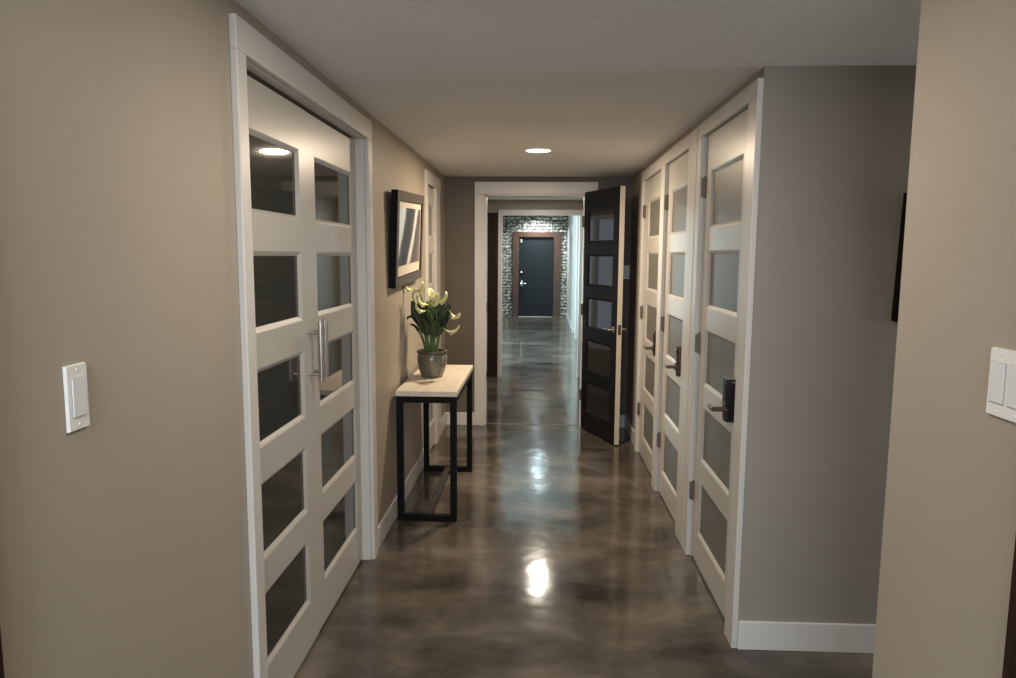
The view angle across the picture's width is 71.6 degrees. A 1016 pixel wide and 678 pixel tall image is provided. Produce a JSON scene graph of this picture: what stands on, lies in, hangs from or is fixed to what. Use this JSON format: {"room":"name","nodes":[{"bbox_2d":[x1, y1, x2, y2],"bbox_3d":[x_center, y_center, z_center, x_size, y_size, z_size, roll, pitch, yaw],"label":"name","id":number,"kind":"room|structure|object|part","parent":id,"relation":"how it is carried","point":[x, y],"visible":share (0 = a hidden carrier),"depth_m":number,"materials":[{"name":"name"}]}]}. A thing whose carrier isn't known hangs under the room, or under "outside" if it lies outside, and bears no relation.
{"room":"home hallway","nodes":[
{"label":"home hallway","id":0,"kind":"room"},
{"bbox_2d":[0,0,444,677],"bbox_3d":[-1.720,0.220,1.614,1.934,2.180,9.302,1,7,2],"label":"wall","id":1,"kind":"structure","parent":0,"point":[124,544],"depth_m":1.42,"materials":[{"name":"beige paint"}]},
{"bbox_2d":[0,628,4,677],"bbox_3d":[-0.771,0.341,0.994,0.016,2.100,0.106,1,7,2],"label":"trim","id":2,"kind":"structure","parent":1,"relation":"attached to","point":[1,652],"depth_m":1.06,"materials":[{"name":"brown wood"}]},
{"bbox_2d":[62,362,89,432],"bbox_3d":[-0.761,0.103,1.246,0.010,0.117,0.056,1,7,2],"label":"light switch","id":3,"kind":"object","parent":1,"relation":"attached to","point":[74,375],"visible":1,"depth_m":1.24,"materials":[{"name":"white plastic"}]},
{"bbox_2d":[247,75,324,677],"bbox_3d":[-0.751,0.209,2.359,0.096,2.016,0.660,1,7,2],"label":"door","id":4,"kind":"structure","parent":1,"relation":"in","point":[277,126],"depth_m":2.41,"materials":[{"name":"grey paint"}]},
{"bbox_3d":[-0.773,-0.523,2.288,0.016,0.226,0.428,1,7,2],"label":"glass pane","id":5,"kind":"part","parent":4,"relation":"part of","materials":[{"name":"grey"}]},
{"bbox_3d":[-0.776,-0.165,2.330,0.016,0.226,0.428,1,7,2],"label":"glass pane","id":6,"kind":"part","parent":4,"relation":"part of","materials":[{"name":"grey"}]},
{"bbox_3d":[-0.778,0.193,2.373,0.016,0.226,0.428,1,7,2],"label":"glass pane","id":7,"kind":"part","parent":4,"relation":"part of","materials":[{"name":"grey glass"}]},
{"bbox_3d":[-0.781,0.551,2.416,0.016,0.226,0.428,1,7,2],"label":"glass pane","id":8,"kind":"part","parent":4,"relation":"part of","materials":[{"name":"grey glass"}]},
{"bbox_3d":[-0.783,0.909,2.458,0.016,0.226,0.428,1,7,2],"label":"glass pane","id":9,"kind":"part","parent":4,"relation":"part of","materials":[{"name":"grey glass"}]},
{"bbox_3d":[-0.718,0.046,2.637,0.058,0.226,0.020,1,7,2],"label":"bar handle","id":10,"kind":"part","parent":4,"relation":"part of","materials":[{"name":"silver metal"}]},
{"bbox_2d":[228,13,377,677],"bbox_3d":[-0.769,0.120,2.713,0.170,2.133,1.512,1,7,2],"label":"trim","id":11,"kind":"structure","parent":1,"relation":"attached to","point":[245,42],"depth_m":2.07,"materials":[{"name":"grey paint"}]},
{"bbox_2d":[306,112,361,630],"bbox_3d":[-0.724,0.128,3.038,0.096,2.016,0.704,1,7,2],"label":"door","id":12,"kind":"structure","parent":1,"relation":"in","point":[331,175],"depth_m":3.01,"materials":[{"name":"grey paint"}]},
{"bbox_3d":[-0.718,0.038,2.703,0.058,0.226,0.020,1,7,2],"label":"bar handle","id":13,"kind":"part","parent":12,"relation":"part of","materials":[{"name":"silver metal"}]},
{"bbox_3d":[-0.747,-0.604,2.966,0.016,0.226,0.522,1,7,2],"label":"glass pane","id":14,"kind":"part","parent":12,"relation":"part of","materials":[{"name":"grey"}]},
{"bbox_3d":[-0.749,-0.245,3.008,0.016,0.226,0.522,1,7,2],"label":"glass pane","id":15,"kind":"part","parent":12,"relation":"part of","materials":[{"name":"grey glass"}]},
{"bbox_3d":[-0.752,0.113,3.051,0.016,0.226,0.522,1,7,2],"label":"glass pane","id":16,"kind":"part","parent":12,"relation":"part of","materials":[{"name":"grey glass"}]},
{"bbox_3d":[-0.754,0.470,3.093,0.016,0.226,0.522,1,7,2],"label":"glass pane","id":17,"kind":"part","parent":12,"relation":"part of","materials":[{"name":"grey glass"}]},
{"bbox_3d":[-0.757,0.828,3.136,0.016,0.226,0.522,1,7,2],"label":"glass pane","id":18,"kind":"part","parent":12,"relation":"part of","materials":[{"name":"grey"}]},
{"bbox_2d":[389,189,423,288],"bbox_3d":[-0.597,-0.604,4.215,0.061,0.566,0.872,1,7,3],"label":"framed picture","id":19,"kind":"object","parent":1,"relation":"attached to","point":[407,208],"visible":1,"depth_m":4.06,"materials":[{"name":"black painted wood frame"},{"name":"printed paper"},{"name":"clear glass"}]},
{"bbox_2d":[398,207,419,266],"bbox_3d":[-0.586,-0.613,4.197,0.002,0.325,0.692,3,9,2],"label":"print","id":20,"kind":"object","parent":19,"relation":"attached to","point":[409,217],"depth_m":4.17},
{"bbox_2d":[378,412,446,549],"bbox_3d":[-0.665,1.014,3.746,0.012,0.115,5.167,1,7,2],"label":"baseboard","id":21,"kind":"structure","parent":1,"relation":"attached to","point":[385,524],"depth_m":4.35,"materials":[{"name":"white paint"}]},
{"bbox_2d":[428,187,434,449],"bbox_3d":[-0.612,-0.138,5.355,0.040,1.998,0.387,1,7,2],"label":"door","id":22,"kind":"structure","parent":1,"relation":"in","point":[430,190],"depth_m":5.44,"materials":[{"name":"grey paint"}]},
{"bbox_3d":[-0.606,-0.888,5.279,0.016,0.228,0.332,1,7,2],"label":"glass pane","id":23,"kind":"part","parent":22,"relation":"part of","materials":[{"name":"grey glass"}]},
{"bbox_3d":[-0.609,-0.530,5.322,0.016,0.228,0.332,1,7,2],"label":"glass pane","id":24,"kind":"part","parent":22,"relation":"part of","materials":[{"name":"grey glass"}]},
{"bbox_3d":[-0.616,0.544,5.450,0.016,0.228,0.332,1,7,2],"label":"glass pane","id":25,"kind":"part","parent":22,"relation":"part of","materials":[{"name":"grey"}]},
{"bbox_2d":[424,169,440,457],"bbox_3d":[-0.650,-0.194,5.451,0.170,2.110,0.735,1,7,2],"label":"trim","id":26,"kind":"structure","parent":1,"relation":"attached to","point":[430,179],"depth_m":5.47,"materials":[{"name":"grey paint"}]},
{"bbox_2d":[417,348,447,377],"bbox_3d":[-0.474,0.151,4.403,0.193,0.168,0.193,1,7,2],"label":"pot","id":27,"kind":"object","parent":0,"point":[431,362],"depth_m":4.33,"materials":[{"name":"grey ceramic"}]},
{"bbox_2d":[502,215,567,316],"bbox_3d":[0.654,-1.877,17.384,2.000,2.650,0.207,1,7,2],"label":"brick wall","id":28,"kind":"structure","parent":0,"point":[511,223],"depth_m":17.23,"materials":[{"name":"grey brick"}]},
{"bbox_2d":[518,237,553,316],"bbox_3d":[0.689,-1.518,17.325,0.846,1.950,0.116,1,7,2],"label":"door","id":29,"kind":"structure","parent":28,"relation":"in","point":[536,254],"depth_m":17.34,"materials":[{"name":"black paint"}]},
{"bbox_2d":[512,232,560,316],"bbox_3d":[0.700,-1.579,17.297,1.173,2.080,0.033,1,7,2],"label":"trim","id":30,"kind":"structure","parent":28,"relation":"attached to","point":[557,235],"depth_m":17.26,"materials":[{"name":"brown wood"}]},
{"bbox_2d":[487,200,582,212],"bbox_3d":[0.334,-0.878,8.761,1.870,2.700,0.120,1,7,2],"label":"wall","id":31,"kind":"structure","parent":0,"point":[493,206],"depth_m":8.61,"materials":[{"name":"beige paint"}]},
{"bbox_2d":[487,213,497,376],"bbox_3d":[-0.196,-0.534,8.719,0.143,2.020,0.090,1,7,2],"label":"trim","id":32,"kind":"structure","parent":31,"relation":"attached to","point":[492,218],"depth_m":8.67,"materials":[{"name":"brown wood"}]},
{"bbox_2d":[498,210,582,377],"bbox_3d":[0.408,-0.559,8.786,1.057,2.062,0.200,1,7,2],"label":"trim","id":33,"kind":"structure","parent":31,"relation":"attached to","point":[501,213],"depth_m":8.65,"materials":[{"name":"grey paint"}]},
{"bbox_2d":[445,176,631,414],"bbox_3d":[0.251,-0.314,6.218,1.904,2.180,0.130,1,7,2],"label":"wall","id":34,"kind":"structure","parent":0,"point":[459,190],"depth_m":6.13,"materials":[{"name":"beige paint"}]},
{"bbox_2d":[486,423,556,424],"bbox_3d":[0.222,0.768,6.339,0.840,0.002,0.012,1,7,2],"label":"trim","id":35,"kind":"structure","parent":34,"relation":"attached to","point":[486,423],"depth_m":6.33,"materials":[{"name":"grey"}]},
{"bbox_2d":[474,182,597,426],"bbox_3d":[0.237,-0.291,6.212,1.056,2.135,0.150,1,7,2],"label":"trim","id":36,"kind":"structure","parent":34,"relation":"attached to","point":[483,190],"depth_m":6.12,"materials":[{"name":"grey paint"}]},
{"bbox_2d":[447,412,624,427],"bbox_3d":[0.241,0.720,6.270,1.580,0.115,0.012,1,7,2],"label":"baseboard","id":37,"kind":"structure","parent":34,"relation":"attached to","point":[461,416],"depth_m":6.29,"materials":[{"name":"white paint"}]},
{"bbox_2d":[579,186,625,444],"bbox_3d":[0.770,-0.200,5.814,0.167,2.033,0.644,-2,7,-19],"label":"door","id":38,"kind":"structure","parent":34,"relation":"in","point":[603,222],"depth_m":5.76,"materials":[{"name":"black paint"}]},
{"bbox_3d":[0.761,0.516,5.912,0.018,0.240,0.441,-2,7,-19],"label":"glass pane","id":39,"kind":"part","parent":38,"relation":"part of","materials":[{"name":"black glass"}]},
{"bbox_3d":[0.763,0.157,5.869,0.018,0.240,0.441,-2,7,-19],"label":"glass pane","id":40,"kind":"part","parent":38,"relation":"part of","materials":[{"name":"black glass"}]},
{"bbox_3d":[0.766,-0.202,5.826,0.018,0.240,0.441,-2,7,-19],"label":"glass pane","id":41,"kind":"part","parent":38,"relation":"part of","materials":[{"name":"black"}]},
{"bbox_3d":[0.768,-0.561,5.784,0.018,0.240,0.441,-2,7,-19],"label":"glass pane","id":42,"kind":"part","parent":38,"relation":"part of","materials":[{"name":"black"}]},
{"bbox_3d":[0.771,-0.920,5.741,0.018,0.240,0.441,-2,7,-19],"label":"glass pane","id":43,"kind":"part","parent":38,"relation":"part of","materials":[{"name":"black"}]},
{"bbox_3d":[0.796,-0.079,5.588,0.062,0.048,0.125,-2,7,-19],"label":"lever handle","id":44,"kind":"part","parent":38,"relation":"part of","materials":[{"name":"silver metal"}]},
{"bbox_3d":[0.874,-0.071,5.524,0.026,0.080,0.003,-2,7,-19],"label":"latch plate","id":45,"kind":"part","parent":38,"relation":"part of","materials":[{"name":"silver metal"}]},
{"bbox_2d":[623,265,629,278],"bbox_3d":[1.021,-0.577,6.083,0.056,0.117,0.010,1,7,2],"label":"light switch","id":46,"kind":"object","parent":34,"relation":"attached to","point":[625,267],"visible":0.98,"depth_m":6.08,"materials":[{"name":"white plastic"}]},
{"bbox_2d":[566,216,578,338],"bbox_3d":[1.365,-1.352,13.016,0.200,2.650,8.523,1,7,2],"label":"wall","id":47,"kind":"structure","parent":0,"point":[570,218],"depth_m":15.02,"materials":[{"name":"grey paint"}]},
{"bbox_2d":[566,313,571,329],"bbox_3d":[1.250,-0.095,13.169,0.012,0.115,8.460,1,7,2],"label":"baseboard","id":48,"kind":"structure","parent":47,"relation":"attached to","point":[567,317],"depth_m":15.33,"materials":[{"name":"white paint"}]},
{"bbox_2d":[572,216,577,338],"bbox_3d":[1.245,-1.230,12.828,0.020,2.450,2.150,1,7,2],"label":"trim","id":49,"kind":"structure","parent":47,"relation":"attached to","point":[574,216],"depth_m":12.82,"materials":[{"name":"grey paint"}]},
{"bbox_2d":[235,0,920,199],"bbox_3d":[0.220,-1.026,2.550,6.600,0.100,12.120,1,7,2],"label":"ceiling","id":50,"kind":"structure","parent":0,"point":[469,86],"depth_m":2.41,"materials":[{"name":"paint"}]},
{"bbox_2d":[523,148,552,152],"bbox_3d":[0.194,-1.205,4.505,0.194,0.006,0.194,1,7,2],"label":"recessed light","id":51,"kind":"object","parent":50,"relation":"in","point":[531,150],"visible":1,"depth_m":4.50,"materials":[{"name":"white"}]},
{"bbox_2d":[526,149,549,151],"bbox_3d":[0.194,-1.205,4.505,0.158,0.001,0.158,1,7,2],"label":"diffuser","id":52,"kind":"object","parent":51,"relation":"attached to","point":[532,150],"depth_m":4.50,"materials":[{"name":"white plastic"}]},
{"bbox_2d":[293,316,873,677],"bbox_3d":[0.400,0.704,7.324,6.600,0.100,21.200,1,7,2],"label":"floor","id":53,"kind":"structure","parent":0,"point":[562,557],"depth_m":3.34,"materials":[{"name":"concrete"}]},
{"bbox_2d":[395,365,472,521],"bbox_3d":[-0.439,0.609,4.453,0.347,0.754,0.970,1,7,2],"label":"console table","id":54,"kind":"object","parent":53,"relation":"on","point":[448,388],"visible":0.84,"depth_m":4.02,"materials":[{"name":"black steel"},{"name":"pale cream wood"}]},
{"bbox_3d":[-0.611,0.677,4.002,0.036,0.723,0.036,1,7,2],"label":"leg","id":55,"kind":"part","parent":54,"relation":"part of","materials":[{"name":"black metal"}]},
{"bbox_3d":[-0.571,0.568,4.920,0.036,0.723,0.036,1,7,2],"label":"leg","id":56,"kind":"part","parent":54,"relation":"part of","materials":[{"name":"black metal"}]},
{"bbox_2d":[404,281,460,377],"bbox_3d":[-0.456,-0.061,4.345,0.354,0.603,0.256,1,7,2],"label":"calla lily","id":57,"kind":"object","parent":54,"relation":"on","point":[432,321],"visible":1,"depth_m":4.32,"materials":[{"name":"green plant"}]},
{"bbox_3d":[-0.538,-0.106,4.335,0.088,0.403,0.010,-3,8,-26],"label":"flower stem","id":58,"kind":"part","parent":57,"relation":"part of","materials":[{"name":"green plant"}]},
{"bbox_3d":[-0.480,-0.040,4.308,0.025,0.280,0.090,3,7,19],"label":"flower stem","id":59,"kind":"part","parent":57,"relation":"part of","materials":[{"name":"green plant"}]},
{"bbox_3d":[-0.472,-0.059,4.328,0.034,0.314,0.068,1,7,2],"label":"flower stem","id":60,"kind":"part","parent":57,"relation":"part of","materials":[{"name":"green plant"}]},
{"bbox_3d":[-0.308,0.681,3.989,0.036,0.723,0.036,1,7,2],"label":"leg","id":61,"kind":"part","parent":54,"relation":"part of","materials":[{"name":"black metal"}]},
{"bbox_3d":[-0.285,0.285,4.408,0.036,0.036,0.890,1,7,2],"label":"rail","id":62,"kind":"part","parent":54,"relation":"part of","materials":[{"name":"black metal"}]},
{"bbox_3d":[-0.268,0.572,4.908,0.036,0.723,0.036,1,7,2],"label":"leg","id":63,"kind":"part","parent":54,"relation":"part of","materials":[{"name":"black metal"}]},
{"bbox_2d":[626,74,755,538],"bbox_3d":[1.070,-0.092,4.404,0.190,2.180,3.452,1,7,2],"label":"wall","id":64,"kind":"structure","parent":0,"point":[636,179],"depth_m":5.74,"materials":[{"name":"beige paint"}]},
{"bbox_2d":[624,415,633,445],"bbox_3d":[1.022,0.770,5.894,0.012,0.115,0.702,1,7,2],"label":"baseboard","id":65,"kind":"structure","parent":64,"relation":"attached to","point":[629,429],"depth_m":5.89,"materials":[{"name":"white paint"}]},
{"bbox_2d":[637,170,660,475],"bbox_3d":[0.983,-0.114,4.957,0.122,2.068,0.785,1,7,2],"label":"door","id":66,"kind":"structure","parent":64,"relation":"in","point":[651,210],"depth_m":5.05,"materials":[{"name":"grey paint"}]},
{"bbox_3d":[0.942,0.057,4.732,0.062,0.048,0.125,1,7,2],"label":"lever handle","id":67,"kind":"part","parent":66,"relation":"part of","materials":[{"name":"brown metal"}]},
{"bbox_3d":[1.019,0.639,5.055,0.016,0.246,0.471,1,7,2],"label":"glass pane","id":68,"kind":"part","parent":66,"relation":"part of","materials":[{"name":"grey glass"}]},
{"bbox_3d":[1.021,0.270,5.011,0.016,0.246,0.471,1,7,2],"label":"glass pane","id":69,"kind":"part","parent":66,"relation":"part of","materials":[{"name":"grey glass"}]},
{"bbox_3d":[1.024,-0.099,4.967,0.016,0.246,0.471,1,7,2],"label":"glass pane","id":70,"kind":"part","parent":66,"relation":"part of","materials":[{"name":"grey glass"}]},
{"bbox_3d":[1.026,-0.468,4.923,0.016,0.246,0.471,1,7,2],"label":"glass pane","id":71,"kind":"part","parent":66,"relation":"part of","materials":[{"name":"grey glass"}]},
{"bbox_3d":[0.979,0.032,4.689,0.024,0.165,0.052,1,7,2],"label":"lock plate","id":72,"kind":"part","parent":66,"relation":"part of","materials":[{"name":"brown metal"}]},
{"bbox_3d":[1.029,-0.837,4.879,0.016,0.246,0.471,1,7,2],"label":"glass pane","id":73,"kind":"part","parent":66,"relation":"part of","materials":[{"name":"grey glass"}]},
{"bbox_2d":[634,155,663,486],"bbox_3d":[1.063,-0.136,4.958,0.172,2.136,0.938,1,7,2],"label":"trim","id":74,"kind":"structure","parent":64,"relation":"attached to","point":[656,166],"depth_m":5.28,"materials":[{"name":"grey paint"}]},
{"bbox_2d":[657,150,688,520],"bbox_3d":[0.945,-0.012,4.094,0.122,2.068,0.685,1,7,2],"label":"door","id":75,"kind":"structure","parent":64,"relation":"in","point":[676,200],"depth_m":4.17,"materials":[{"name":"grey paint"}]},
{"bbox_3d":[0.908,0.150,3.948,0.062,0.048,0.125,1,7,2],"label":"lever handle","id":76,"kind":"part","parent":75,"relation":"part of","materials":[{"name":"brown metal"}]},
{"bbox_3d":[0.981,0.741,4.190,0.016,0.246,0.488,1,7,2],"label":"glass pane","id":77,"kind":"part","parent":75,"relation":"part of","materials":[{"name":"grey glass"}]},
{"bbox_3d":[0.984,0.372,4.146,0.016,0.246,0.488,1,7,2],"label":"glass pane","id":78,"kind":"part","parent":75,"relation":"part of","materials":[{"name":"grey glass"}]},
{"bbox_3d":[0.986,0.004,4.102,0.016,0.246,0.488,1,7,2],"label":"glass pane","id":79,"kind":"part","parent":75,"relation":"part of","materials":[{"name":"grey glass"}]},
{"bbox_3d":[0.989,-0.365,4.058,0.016,0.246,0.488,1,7,2],"label":"glass pane","id":80,"kind":"part","parent":75,"relation":"part of","materials":[{"name":"grey glass"}]},
{"bbox_3d":[0.945,0.122,3.905,0.024,0.170,0.052,1,7,2],"label":"lock plate","id":81,"kind":"part","parent":75,"relation":"part of","materials":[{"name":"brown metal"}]},
{"bbox_3d":[0.992,-0.734,4.014,0.016,0.246,0.488,1,7,2],"label":"glass pane","id":82,"kind":"part","parent":75,"relation":"part of","materials":[{"name":"grey glass"}]},
{"bbox_2d":[653,127,697,545],"bbox_3d":[1.022,-0.026,4.022,0.172,2.138,0.942,1,7,2],"label":"trim","id":83,"kind":"structure","parent":64,"relation":"attached to","point":[690,142],"depth_m":3.71,"materials":[{"name":"grey paint"}]},
{"bbox_2d":[689,107,747,618],"bbox_3d":[0.895,0.106,3.097,0.136,2.068,0.745,1,7,2],"label":"door","id":84,"kind":"structure","parent":64,"relation":"in","point":[723,185],"depth_m":3.12,"materials":[{"name":"white paint"}]},
{"bbox_3d":[0.938,0.857,3.186,0.016,0.246,0.493,1,7,2],"label":"glass pane","id":85,"kind":"part","parent":84,"relation":"part of","materials":[{"name":"grey glass"}]},
{"bbox_3d":[0.846,0.279,2.865,0.062,0.048,0.111,1,7,2],"label":"lever handle","id":86,"kind":"part","parent":84,"relation":"part of","materials":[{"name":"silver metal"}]},
{"bbox_3d":[0.940,0.488,3.142,0.016,0.246,0.493,1,7,2],"label":"glass pane","id":87,"kind":"part","parent":84,"relation":"part of","materials":[{"name":"grey glass"}]},
{"bbox_3d":[0.943,0.119,3.098,0.016,0.246,0.493,1,7,2],"label":"glass pane","id":88,"kind":"part","parent":84,"relation":"part of","materials":[{"name":"grey glass"}]},
{"bbox_3d":[0.945,-0.250,3.054,0.016,0.246,0.493,1,7,2],"label":"glass pane","id":89,"kind":"part","parent":84,"relation":"part of","materials":[{"name":"grey glass"}]},
{"bbox_3d":[0.948,-0.619,3.010,0.016,0.246,0.493,1,7,2],"label":"glass pane","id":90,"kind":"part","parent":84,"relation":"part of","materials":[{"name":"grey glass"}]},
{"bbox_3d":[0.889,0.243,2.828,0.043,0.184,0.068,1,7,2],"label":"lock plate","id":91,"kind":"part","parent":84,"relation":"part of","materials":[{"name":"black metal"}]},
{"bbox_2d":[682,78,763,647],"bbox_3d":[0.981,0.086,3.074,0.172,2.140,0.940,1,7,2],"label":"trim","id":92,"kind":"structure","parent":64,"relation":"attached to","point":[751,97],"depth_m":2.70,"materials":[{"name":"grey paint"}]},
{"bbox_2d":[737,65,916,634],"bbox_3d":[2.104,0.128,2.613,2.412,2.180,0.104,1,7,2],"label":"wall","id":93,"kind":"structure","parent":0,"point":[836,140],"depth_m":2.59,"materials":[{"name":"grey paint"}]},
{"bbox_2d":[737,620,875,652],"bbox_3d":[2.095,1.160,2.678,2.412,0.115,0.012,1,7,2],"label":"baseboard","id":94,"kind":"structure","parent":93,"relation":"attached to","point":[752,635],"depth_m":2.71,"materials":[{"name":"white paint"}]},
{"bbox_2d":[891,193,906,321],"bbox_3d":[1.704,-0.285,2.499,0.620,0.456,0.055,1,7,2],"label":"wall picture","id":95,"kind":"object","parent":93,"relation":"attached to","point":[896,296],"visible":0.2,"depth_m":2.51,"materials":[{"name":"black"}]},
{"bbox_2d":[872,0,1015,677],"bbox_3d":[2.048,0.283,1.313,2.412,2.180,0.428,1,7,2],"label":"wall","id":96,"kind":"structure","parent":0,"point":[949,522],"depth_m":1.33,"materials":[{"name":"beige paint"}]},
{"bbox_2d":[986,347,1015,422],"bbox_3d":[0.832,0.077,1.173,0.010,0.117,0.102,1,7,2],"label":"light switch","id":97,"kind":"object","parent":96,"relation":"attached to","point":[1001,393],"visible":1,"depth_m":1.18,"materials":[{"name":"white plastic"}]},
{"bbox_3d":[1.721,0.558,-1.020,1.962,2.180,4.294,1,7,2],"label":"wall","id":98,"kind":"structure","parent":0,"visible":0},
{"bbox_2d":[1002,535,1015,677],"bbox_3d":[0.822,0.343,1.075,0.016,2.100,0.124,1,7,2],"label":"trim","id":99,"kind":"structure","parent":98,"relation":"attached to","point":[1009,662],"depth_m":1.14,"materials":[{"name":"brown wood"}]}
]}

